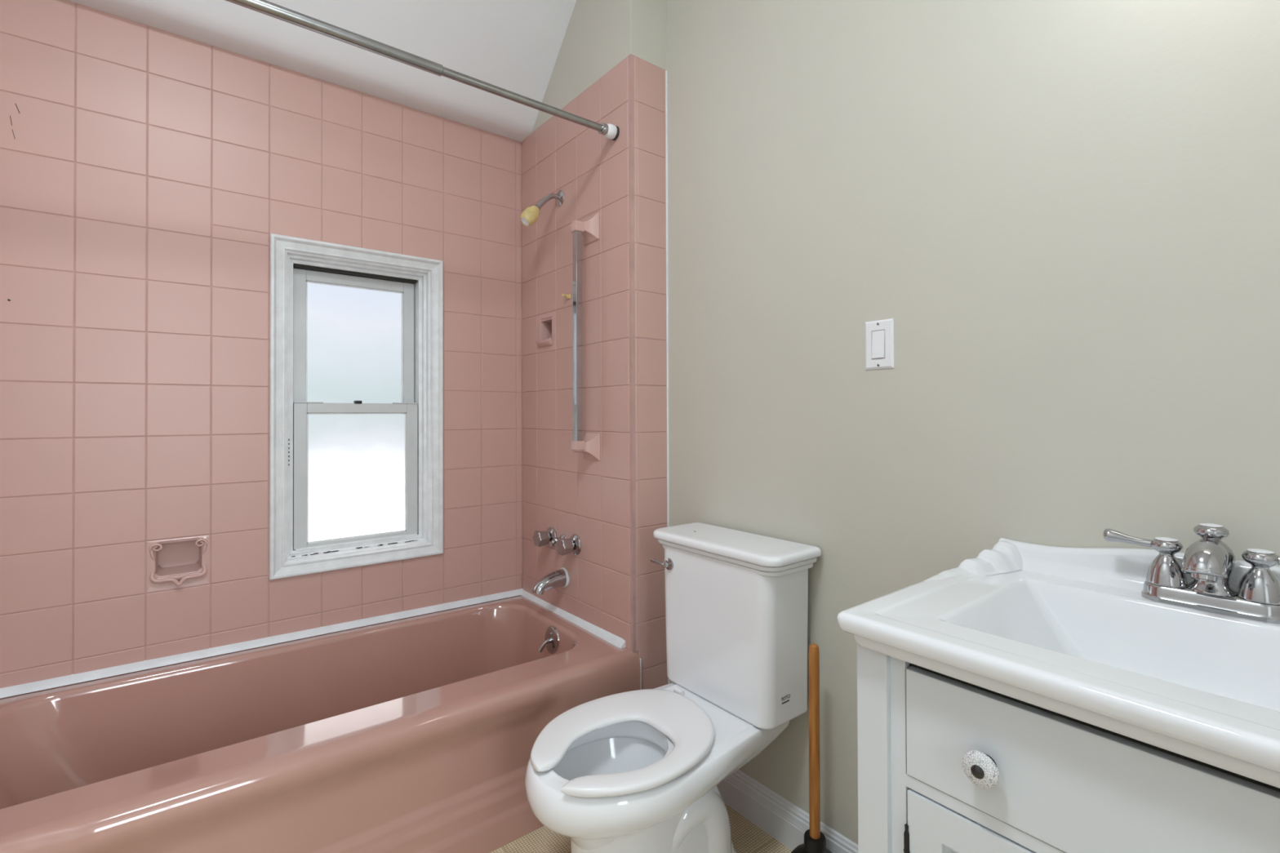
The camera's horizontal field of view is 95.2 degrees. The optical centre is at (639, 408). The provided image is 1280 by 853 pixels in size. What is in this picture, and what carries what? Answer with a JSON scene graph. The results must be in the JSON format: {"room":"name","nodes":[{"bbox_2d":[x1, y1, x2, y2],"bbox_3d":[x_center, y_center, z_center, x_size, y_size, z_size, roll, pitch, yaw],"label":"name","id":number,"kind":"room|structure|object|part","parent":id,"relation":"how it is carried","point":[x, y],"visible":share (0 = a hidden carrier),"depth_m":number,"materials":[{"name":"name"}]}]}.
{"room":"bathroom","nodes":[
{"label":"bathroom","id":0,"kind":"room"},
{"bbox_2d":[0,0,522,688],"bbox_3d":[-1.195,-0.316,2.030,2.154,3.000,0.163,0,-1,-38],"label":"wall","id":1,"kind":"structure","parent":0,"point":[148,174],"depth_m":1.78,"materials":[{"name":"pink tile"}]},
{"bbox_2d":[146,534,209,593],"bbox_3d":[-1.412,0.469,1.790,0.152,0.152,0.107,0,-1,-38],"label":"soap dish","id":2,"kind":"object","parent":1,"relation":"attached to","point":[181,564],"visible":1,"depth_m":1.79,"materials":[{"name":"pink ceramic"}]},
{"bbox_2d":[156,572,200,579],"bbox_3d":[-1.395,0.507,1.769,0.104,0.010,0.030,0,-1,-38],"label":"tray","id":3,"kind":"object","parent":2,"relation":"on","point":[163,575],"depth_m":1.76,"materials":[{"name":"pink ceramic"}]},
{"bbox_2d":[0,588,523,698],"bbox_3d":[-1.129,0.757,1.960,1.624,0.044,0.022,0,-1,-38],"label":"trim","id":4,"kind":"structure","parent":1,"relation":"attached to","point":[20,689],"depth_m":1.83,"materials":[{"name":"white plastic"}]},
{"bbox_2d":[269,233,443,580],"bbox_3d":[-1.028,-0.005,2.139,0.568,1.131,0.153,0,-1,-38],"label":"window","id":5,"kind":"structure","parent":1,"relation":"in","point":[356,352],"depth_m":2.13,"materials":[{"name":"paint"}]},
{"bbox_3d":[-1.056,-0.234,2.175,0.412,0.508,0.030,0,-1,-38],"label":"sash","id":6,"kind":"part","parent":5,"relation":"part of","materials":[{"name":"glass"}]},
{"bbox_3d":[-1.056,-0.233,2.175,0.340,0.445,0.006,0,-1,-38],"label":"pane","id":7,"kind":"part","parent":5,"relation":"part of","materials":[{"name":"grey"}]},
{"bbox_3d":[-1.057,-0.470,2.177,0.332,0.037,0.030,0,-1,-38],"label":"rail","id":8,"kind":"part","parent":5,"relation":"part of","materials":[{"name":"plastic"}]},
{"bbox_3d":[-1.032,0.234,2.143,0.416,0.502,0.030,0,-1,-38],"label":"sash","id":9,"kind":"part","parent":5,"relation":"part of","materials":[{"name":"plastic"}]},
{"bbox_3d":[-1.037,0.507,2.148,0.456,0.034,0.120,0,-1,-38],"label":"sill","id":10,"kind":"part","parent":5,"relation":"part of","materials":[{"name":"paint"}]},
{"bbox_3d":[-1.031,0.477,2.141,0.336,0.014,0.030,0,-1,-38],"label":"rail","id":11,"kind":"part","parent":5,"relation":"part of","materials":[{"name":"plastic"}]},
{"bbox_3d":[-1.033,-0.001,2.145,0.336,0.034,0.030,0,-1,-38],"label":"rail","id":12,"kind":"part","parent":5,"relation":"part of","materials":[{"name":"plastic"}]},
{"bbox_3d":[-1.032,0.243,2.143,0.344,0.462,0.006,0,-1,-38],"label":"pane","id":13,"kind":"part","parent":5,"relation":"part of","materials":[{"name":"grey glass"}]},
{"bbox_2d":[67,0,576,142],"bbox_3d":[-0.216,-1.439,0.754,2.104,0.584,3.120,0,-1,-38],"label":"ceiling","id":14,"kind":"structure","parent":0,"point":[514,46],"depth_m":2.02,"materials":[{"name":"white paint"}]},
{"bbox_2d":[521,0,670,689],"bbox_3d":[-0.195,-0.318,2.232,0.174,3.000,0.769,0,-1,-38],"label":"wall","id":15,"kind":"structure","parent":0,"point":[611,64],"depth_m":1.99,"materials":[{"name":"pink tile"}]},
{"bbox_2d":[225,0,619,140],"bbox_3d":[-0.719,-0.919,1.447,1.623,0.047,0.047,0,-1,-38],"label":"shower rod","id":16,"kind":"object","parent":15,"relation":"attached to","point":[611,131],"visible":1,"depth_m":1.51,"materials":[{"name":"metal"}]},
{"bbox_2d":[520,190,564,226],"bbox_3d":[-0.368,-0.751,2.182,0.167,0.163,0.062,0,-1,-38],"label":"shower fixture","id":17,"kind":"object","parent":15,"relation":"attached to","point":[529,216],"visible":1,"depth_m":2.15,"materials":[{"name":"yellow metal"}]},
{"bbox_3d":[-0.344,-0.777,2.202,0.106,0.076,0.019,0,-1,-38],"label":"arm","id":18,"kind":"part","parent":17,"relation":"part of","materials":[{"name":"silver metal"}]},
{"bbox_2d":[533,526,556,546],"bbox_3d":[-0.369,0.500,2.254,0.069,0.076,0.076,0,-1,-38],"label":"tap","id":19,"kind":"object","parent":15,"relation":"attached to","point":[540,538],"visible":0.94,"depth_m":2.24,"materials":[{"name":"silver metal"}]},
{"bbox_3d":[-0.378,0.500,2.247,0.046,0.058,0.065,0,-1,-38],"label":"handle","id":20,"kind":"part","parent":19,"relation":"part of","materials":[{"name":"silver metal"}]},
{"bbox_2d":[536,311,555,352],"bbox_3d":[-0.352,-0.300,2.333,0.097,0.152,0.152,0,-1,-38],"label":"soap dish","id":21,"kind":"object","parent":15,"relation":"attached to","point":[546,331],"visible":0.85,"depth_m":2.33,"materials":[{"name":"pink ceramic"}]},
{"bbox_2d":[532,567,568,594],"bbox_3d":[-0.336,0.640,2.164,0.136,0.079,0.073,0,-1,-38],"label":"tub spout","id":22,"kind":"object","parent":15,"relation":"attached to","point":[559,578],"visible":1,"depth_m":2.15,"materials":[{"name":"silver metal"}]},
{"bbox_2d":[551,533,566,546],"bbox_3d":[-0.308,0.499,2.190,0.053,0.050,0.050,0,-1,-38],"label":"handle","id":23,"kind":"object","parent":15,"relation":"attached to","point":[562,535],"visible":0.52,"depth_m":2.18,"materials":[{"name":"silver metal"}]},
{"bbox_3d":[-0.315,0.499,2.184,0.034,0.033,0.033,0,-1,-38],"label":"knob","id":24,"kind":"part","parent":23,"relation":"part of","materials":[{"name":"silver metal"}]},
{"bbox_2d":[561,293,570,299],"bbox_3d":[-0.276,-0.417,2.174,0.029,0.018,0.026,0,-1,-38],"label":"wall hook","id":25,"kind":"object","parent":15,"relation":"attached to","point":[567,296],"visible":1,"depth_m":2.17,"materials":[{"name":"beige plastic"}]},
{"bbox_2d":[555,533,581,555],"bbox_3d":[-0.261,0.498,2.118,0.069,0.076,0.076,0,-1,-38],"label":"tap","id":26,"kind":"object","parent":15,"relation":"attached to","point":[573,544],"visible":1,"depth_m":2.11,"materials":[{"name":"silver metal"}]},
{"bbox_3d":[-0.270,0.498,2.111,0.046,0.058,0.065,0,-1,-38],"label":"handle","id":27,"kind":"part","parent":26,"relation":"part of","materials":[{"name":"silver metal"}]},
{"bbox_2d":[521,590,625,648],"bbox_3d":[-0.279,0.768,2.179,0.024,0.024,0.725,0,-1,-38],"label":"trim","id":28,"kind":"structure","parent":15,"relation":"attached to","point":[611,638],"depth_m":2.09,"materials":[{"name":"white plastic"}]},
{"bbox_2d":[570,212,599,460],"bbox_3d":[-0.199,-0.249,2.034,0.078,0.860,0.094,0,-1,-38],"label":"grab bar","id":29,"kind":"object","parent":15,"relation":"attached to","point":[588,228],"visible":1,"depth_m":2.01,"materials":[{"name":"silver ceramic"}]},
{"bbox_2d":[570,219,584,232],"bbox_3d":[-0.217,-0.629,2.024,0.035,0.039,0.035,0,-1,-38],"label":"socket","id":30,"kind":"object","parent":29,"relation":"attached to","point":[576,226],"depth_m":2.01,"materials":[{"name":"pink ceramic"}]},
{"bbox_2d":[571,440,584,452],"bbox_3d":[-0.214,0.132,2.017,0.035,0.039,0.035,0,-1,-38],"label":"socket","id":31,"kind":"object","parent":29,"relation":"attached to","point":[576,446],"depth_m":2.00,"materials":[{"name":"pink ceramic"}]},
{"bbox_2d":[639,657,641,689],"bbox_3d":[0.002,0.992,1.877,0.010,0.372,0.018,0,-1,-38],"label":"trim","id":32,"kind":"structure","parent":15,"relation":"attached to","point":[639,658],"depth_m":1.87,"materials":[{"name":"white plastic"}]},
{"bbox_2d":[489,803,791,852],"bbox_3d":[-0.013,1.212,0.042,2.754,0.100,4.600,0,-1,-38],"label":"floor","id":33,"kind":"structure","parent":0,"point":[747,837],"depth_m":1.58,"materials":[{"name":"ceramic tile"},{"name":"grout"}]},
{"bbox_2d":[0,595,640,852],"bbox_3d":[-0.880,0.967,1.662,1.643,0.426,0.786,0,-1,-38],"label":"bathtub","id":34,"kind":"object","parent":33,"relation":"on","point":[418,734],"visible":0.82,"depth_m":1.54,"materials":[{"name":"pink ceramic"}]},
{"bbox_3d":[-0.339,0.849,2.094,0.052,0.048,0.022,0,-1,-25],"label":"trip lever","id":35,"kind":"part","parent":34,"relation":"part of","materials":[{"name":"silver metal"}]},
{"bbox_3d":[-0.317,0.836,2.108,0.021,0.098,0.098,0,-1,-38],"label":"overflow plate","id":36,"kind":"part","parent":34,"relation":"part of","materials":[{"name":"silver metal"}]},
{"bbox_2d":[524,522,821,852],"bbox_3d":[0.048,0.765,1.448,0.701,0.823,0.464,0,-1,-38],"label":"toilet","id":37,"kind":"object","parent":33,"relation":"on","point":[638,771],"visible":1,"depth_m":1.44,"materials":[{"name":"ceramic"}]},
{"bbox_3d":[-0.030,0.771,1.378,0.461,0.021,0.371,0,-1,-38],"label":"seat","id":38,"kind":"part","parent":37,"relation":"part of","materials":[{"name":"plastic"}]},
{"bbox_3d":[0.052,0.444,1.684,0.049,0.018,0.013,-1,-1,38],"label":"lever arm","id":39,"kind":"part","parent":37,"relation":"part of","materials":[{"name":"silver metal"}]},
{"bbox_3d":[0.043,0.979,1.438,0.682,0.390,0.385,0,-1,-38],"label":"bowl","id":40,"kind":"part","parent":37,"relation":"part of","materials":[{"name":"ceramic"}]},
{"bbox_3d":[0.076,0.448,1.673,0.027,0.034,0.034,0,-1,-38],"label":"flush lever","id":41,"kind":"part","parent":37,"relation":"part of","materials":[{"name":"silver metal"}]},
{"bbox_3d":[0.249,0.594,1.610,0.170,0.382,0.401,0,-1,-38],"label":"tank","id":42,"kind":"part","parent":37,"relation":"part of","materials":[{"name":"ceramic"}]},
{"bbox_3d":[0.244,0.382,1.607,0.197,0.054,0.464,0,-1,-38],"label":"tank lid","id":43,"kind":"part","parent":37,"relation":"part of","materials":[{"name":"ceramic"}]},
{"bbox_2d":[791,643,831,852],"bbox_3d":[0.420,0.871,1.407,0.140,0.604,0.140,0,-1,-38],"label":"plunger","id":44,"kind":"object","parent":33,"relation":"on","point":[815,841],"visible":1,"depth_m":1.40,"materials":[{"name":"brown wood"}]},
{"bbox_2d":[791,829,831,852],"bbox_3d":[0.421,1.100,1.405,0.140,0.145,0.140,0,-1,-38],"label":"cup","id":45,"kind":"object","parent":44,"relation":"on","point":[814,842],"depth_m":1.39,"materials":[{"name":"black rubber"}]},
{"bbox_3d":[0.420,0.808,1.408,0.026,0.479,0.025,0,-1,-38],"label":"handle","id":46,"kind":"part","parent":44,"relation":"part of","materials":[{"name":"brown wood"}]},
{"bbox_2d":[857,643,1279,852],"bbox_3d":[0.717,0.757,0.757,0.518,0.818,0.666,0,-1,-38],"label":"vanity cabinet","id":47,"kind":"object","parent":33,"relation":"on","point":[947,764],"visible":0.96,"depth_m":0.71,"materials":[{"name":"paint"}]},
{"bbox_3d":[0.361,0.760,0.871,0.054,0.816,0.048,0,-1,-38],"label":"corner post","id":48,"kind":"part","parent":47,"relation":"part of","materials":[{"name":"paint"}]},
{"bbox_3d":[0.459,0.795,0.721,0.007,0.518,0.258,0,-1,-38],"label":"door frame","id":49,"kind":"part","parent":47,"relation":"part of","materials":[{"name":"paint"}]},
{"bbox_3d":[0.468,0.796,0.727,0.016,0.518,0.258,0,-1,-38],"label":"door","id":50,"kind":"part","parent":47,"relation":"part of","materials":[{"name":"paint"}]},
{"bbox_3d":[0.429,0.451,0.733,0.027,0.043,0.043,0,-1,-38],"label":"knob","id":51,"kind":"part","parent":47,"relation":"part of","materials":[{"name":"ceramic"}]},
{"bbox_3d":[0.548,0.524,0.627,0.024,0.018,0.530,0,-1,-38],"label":"rail","id":52,"kind":"part","parent":47,"relation":"part of","materials":[{"name":"paint"}]},
{"bbox_2d":[836,537,1279,788],"bbox_3d":[0.711,0.352,0.758,0.533,0.235,0.692,0,-1,-38],"label":"washbasin","id":53,"kind":"object","parent":47,"relation":"in","point":[1071,632],"visible":0.83,"depth_m":0.84,"materials":[{"name":"ceramic"}]},
{"bbox_2d":[1102,523,1279,624],"bbox_3d":[0.848,0.239,0.872,0.116,0.127,0.262,0,-1,-38],"label":"sink faucet","id":54,"kind":"object","parent":53,"relation":"on","point":[1210,562],"visible":1,"depth_m":0.86,"materials":[{"name":"silver metal"}]},
{"bbox_3d":[0.805,0.213,0.961,0.023,0.023,0.070,0,-1,-38],"label":"lever","id":55,"kind":"part","parent":54,"relation":"part of","materials":[{"name":"silver metal"}]},
{"bbox_3d":[0.841,0.224,0.867,0.098,0.055,0.047,0,-1,-38],"label":"spout","id":56,"kind":"part","parent":54,"relation":"part of","materials":[{"name":"silver metal"}]},
{"bbox_3d":[0.870,0.290,0.889,0.060,0.026,0.166,0,-1,-38],"label":"plate","id":57,"kind":"part","parent":54,"relation":"part of","materials":[{"name":"silver metal"}]},
{"bbox_2d":[666,0,1279,844],"bbox_3d":[0.589,-0.328,1.427,0.100,3.000,3.200,0,-1,-38],"label":"wall","id":58,"kind":"structure","parent":0,"point":[1064,215],"depth_m":1.24,"materials":[{"name":"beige paint"}]},
{"bbox_2d":[717,769,857,852],"bbox_3d":[0.785,1.112,1.079,0.016,0.113,2.236,0,-1,-38],"label":"baseboard","id":59,"kind":"structure","parent":58,"relation":"attached to","point":[785,822],"depth_m":1.60,"materials":[{"name":"white wood"}]},
{"bbox_2d":[865,318,893,369],"bbox_3d":[0.561,-0.150,1.374,0.009,0.115,0.071,0,-1,-38],"label":"light switch","id":60,"kind":"object","parent":58,"relation":"attached to","point":[879,335],"visible":1,"depth_m":1.37,"materials":[{"name":"white plastic"}]},
{"bbox_2d":[998,537,1279,591],"bbox_3d":[0.900,0.271,0.908,0.051,0.071,0.624,0,-1,-38],"label":"backsplash","id":61,"kind":"structure","parent":58,"relation":"attached to","point":[1125,568],"depth_m":1.02,"materials":[{"name":"ceramic"}]}
]}

